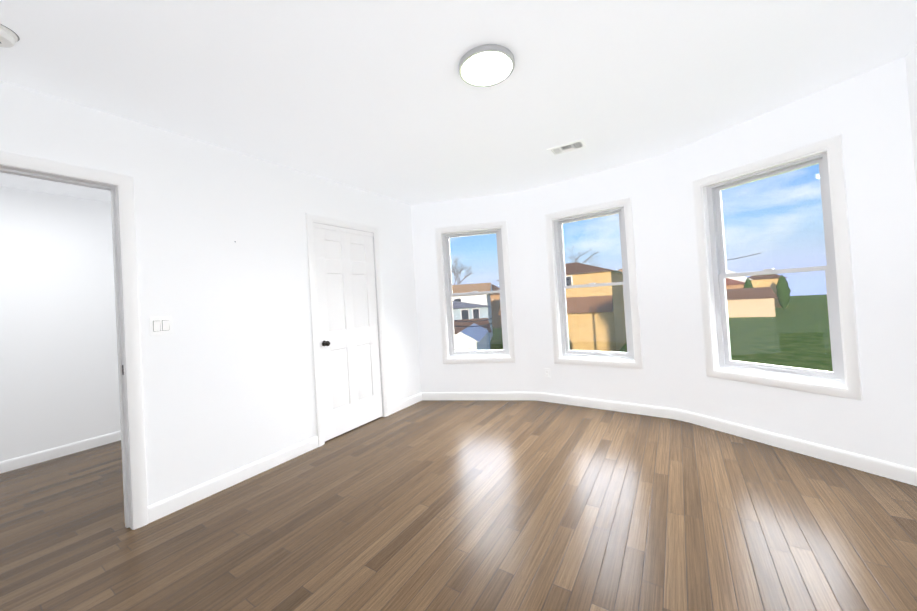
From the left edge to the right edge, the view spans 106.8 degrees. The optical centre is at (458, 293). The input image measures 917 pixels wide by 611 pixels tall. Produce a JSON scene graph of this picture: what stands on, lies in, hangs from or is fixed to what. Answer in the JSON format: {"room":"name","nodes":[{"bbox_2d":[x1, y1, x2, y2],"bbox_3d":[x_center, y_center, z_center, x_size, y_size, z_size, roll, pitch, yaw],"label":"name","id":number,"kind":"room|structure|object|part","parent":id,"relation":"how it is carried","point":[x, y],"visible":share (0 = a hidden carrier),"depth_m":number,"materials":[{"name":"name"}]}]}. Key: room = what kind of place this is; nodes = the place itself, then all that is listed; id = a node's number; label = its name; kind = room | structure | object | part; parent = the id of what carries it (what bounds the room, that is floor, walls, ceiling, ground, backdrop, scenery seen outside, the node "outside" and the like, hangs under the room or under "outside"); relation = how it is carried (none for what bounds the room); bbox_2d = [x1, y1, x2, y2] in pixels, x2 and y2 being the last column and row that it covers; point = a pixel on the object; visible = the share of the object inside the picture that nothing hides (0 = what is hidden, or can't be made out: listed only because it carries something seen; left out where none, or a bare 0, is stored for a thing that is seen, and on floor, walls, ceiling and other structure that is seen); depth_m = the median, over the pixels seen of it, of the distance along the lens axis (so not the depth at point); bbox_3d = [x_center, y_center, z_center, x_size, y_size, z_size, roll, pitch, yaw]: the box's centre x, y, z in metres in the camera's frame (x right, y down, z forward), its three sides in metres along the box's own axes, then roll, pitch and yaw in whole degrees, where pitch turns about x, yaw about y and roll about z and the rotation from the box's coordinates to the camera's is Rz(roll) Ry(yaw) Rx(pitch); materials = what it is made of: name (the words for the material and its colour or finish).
{"room":"empty bedroom","nodes":[
{"label":"empty bedroom","id":0,"kind":"room"},
{"bbox_2d":[0,186,120,461],"bbox_3d":[-4.008,0.303,3.237,0.140,2.540,5.450,-4,-1,33],"label":"wall","id":1,"kind":"structure","parent":0,"point":[59,382],"depth_m":3.29,"materials":[{"name":"white paint"}]},
{"bbox_2d":[0,430,120,473],"bbox_3d":[-3.870,1.516,3.175,0.014,0.100,5.250,-4,-1,33],"label":"baseboard","id":2,"kind":"structure","parent":1,"relation":"attached to","point":[41,456],"depth_m":3.24,"materials":[{"name":"white paint"}]},
{"bbox_2d":[0,81,420,505],"bbox_3d":[-2.052,0.167,2.220,0.140,2.540,5.850,-4,-1,33],"label":"wall","id":3,"kind":"structure","parent":0,"point":[227,375],"depth_m":2.52,"materials":[{"name":"white paint"}]},
{"bbox_2d":[0,150,148,529],"bbox_3d":[-2.333,0.387,1.758,0.142,2.120,0.900,-4,-1,33],"label":"door frame","id":4,"kind":"structure","parent":3,"relation":"attached to","point":[120,331],"depth_m":2.10,"materials":[{"name":"white paint"}]},
{"bbox_2d":[149,316,171,335],"bbox_3d":[-1.949,0.211,2.234,0.013,0.116,0.116,-4,-1,33],"label":"light switch","id":5,"kind":"object","parent":3,"relation":"attached to","point":[160,325],"visible":1,"depth_m":2.23,"materials":[{"name":"white plastic"}]},
{"bbox_2d":[148,436,317,522],"bbox_3d":[-1.614,1.370,2.627,0.014,0.100,1.192,-4,-1,33],"label":"baseboard","id":6,"kind":"structure","parent":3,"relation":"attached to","point":[168,506],"depth_m":2.48,"materials":[{"name":"white paint"}]},
{"bbox_2d":[305,213,388,446],"bbox_3d":[-1.173,0.327,3.573,0.178,2.160,0.916,-4,-1,33],"label":"door frame","id":7,"kind":"structure","parent":3,"relation":"attached to","point":[310,219],"depth_m":3.23,"materials":[{"name":"white paint"}]},
{"bbox_2d":[313,227,382,440],"bbox_3d":[-1.107,0.375,3.532,0.104,2.030,0.760,-4,-1,33],"label":"door","id":8,"kind":"structure","parent":3,"relation":"in","point":[348,331],"depth_m":3.50,"materials":[{"name":"white paint"}]},
{"bbox_3d":[-1.259,0.477,3.250,0.068,0.054,0.054,-4,-1,33],"label":"door knob","id":9,"kind":"part","parent":8,"relation":"part of","materials":[{"name":"black metal"}]},
{"bbox_2d":[0,400,916,610],"bbox_3d":[-1.046,1.372,1.808,6.450,0.001,6.193,-4,-1,33],"label":"floor","id":10,"kind":"structure","parent":0,"point":[477,505],"depth_m":1.90,"materials":[{"name":"brown wood"}]},
{"bbox_2d":[0,0,916,204],"bbox_3d":[-1.200,-1.163,1.850,6.450,0.001,6.193,-4,-1,33],"label":"ceiling","id":11,"kind":"structure","parent":0,"point":[382,98],"depth_m":1.91,"materials":[{"name":"white paint"}]},
{"bbox_2d":[0,24,19,47],"bbox_3d":[-1.981,-1.099,1.446,0.148,0.046,0.148,-4,-1,33],"label":"smoke detector","id":12,"kind":"object","parent":11,"relation":"attached to","point":[9,38],"visible":1,"depth_m":1.46,"materials":[{"name":"white plastic"}]},
{"bbox_2d":[458,44,514,86],"bbox_3d":[0.153,-1.225,1.856,0.304,0.039,0.304,-4,-1,33],"label":"ceiling light","id":13,"kind":"object","parent":11,"relation":"in","point":[487,65],"visible":1,"depth_m":1.81,"materials":[{"name":"silver metal"}]},
{"bbox_2d":[547,139,586,156],"bbox_3d":[0.951,-1.270,2.981,0.300,0.008,0.186,-4,-1,33],"label":"ceiling vent","id":14,"kind":"object","parent":11,"relation":"in","point":[568,147],"visible":1,"depth_m":2.97,"materials":[{"name":"white plastic"}]},
{"bbox_2d":[410,57,916,468],"bbox_3d":[1.278,-0.013,3.501,4.243,2.540,1.025,-4,-1,33],"label":"wall","id":15,"kind":"structure","parent":0,"point":[866,115],"depth_m":2.99,"materials":[{"name":"white paint"}]},
{"bbox_2d":[435,221,515,363],"bbox_3d":[0.221,0.003,4.386,0.918,1.743,0.249,-4,-1,12],"label":"window","id":16,"kind":"structure","parent":15,"relation":"in","point":[447,293],"depth_m":4.34,"materials":[{"name":"white paint"}]},
{"bbox_2d":[545,197,642,368],"bbox_3d":[1.502,-0.085,3.803,0.918,1.743,0.249,-4,-1,36],"label":"window","id":17,"kind":"structure","parent":15,"relation":"in","point":[558,296],"depth_m":3.75,"materials":[{"name":"white paint"}]},
{"bbox_2d":[389,392,916,485],"bbox_3d":[0.212,1.244,1.724,4.070,0.100,4.813,-4,-1,33],"label":"baseboard","id":18,"kind":"structure","parent":15,"relation":"attached to","point":[894,471],"depth_m":2.99,"materials":[{"name":"white paint"}]},
{"bbox_2d":[693,134,862,400],"bbox_3d":[2.458,-0.161,2.681,0.249,1.743,0.918,-3,-1,-27],"label":"window","id":19,"kind":"structure","parent":15,"relation":"in","point":[715,259],"depth_m":2.54,"materials":[{"name":"white paint"}]},
{"bbox_2d":[905,45,916,193],"bbox_3d":[1.674,-0.091,0.246,0.140,2.540,4.228,-4,-1,33],"label":"wall","id":20,"kind":"structure","parent":0,"point":[911,63],"depth_m":1.97,"materials":[{"name":"white paint"}]},
{"label":"outside","id":21,"kind":"structure","parent":0,"visible":0},
{"bbox_2d":[451,248,832,371],"bbox_3d":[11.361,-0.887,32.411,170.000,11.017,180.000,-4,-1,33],"label":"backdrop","id":22,"kind":"structure","parent":21,"point":[737,314],"depth_m":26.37,"materials":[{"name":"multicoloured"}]}
]}

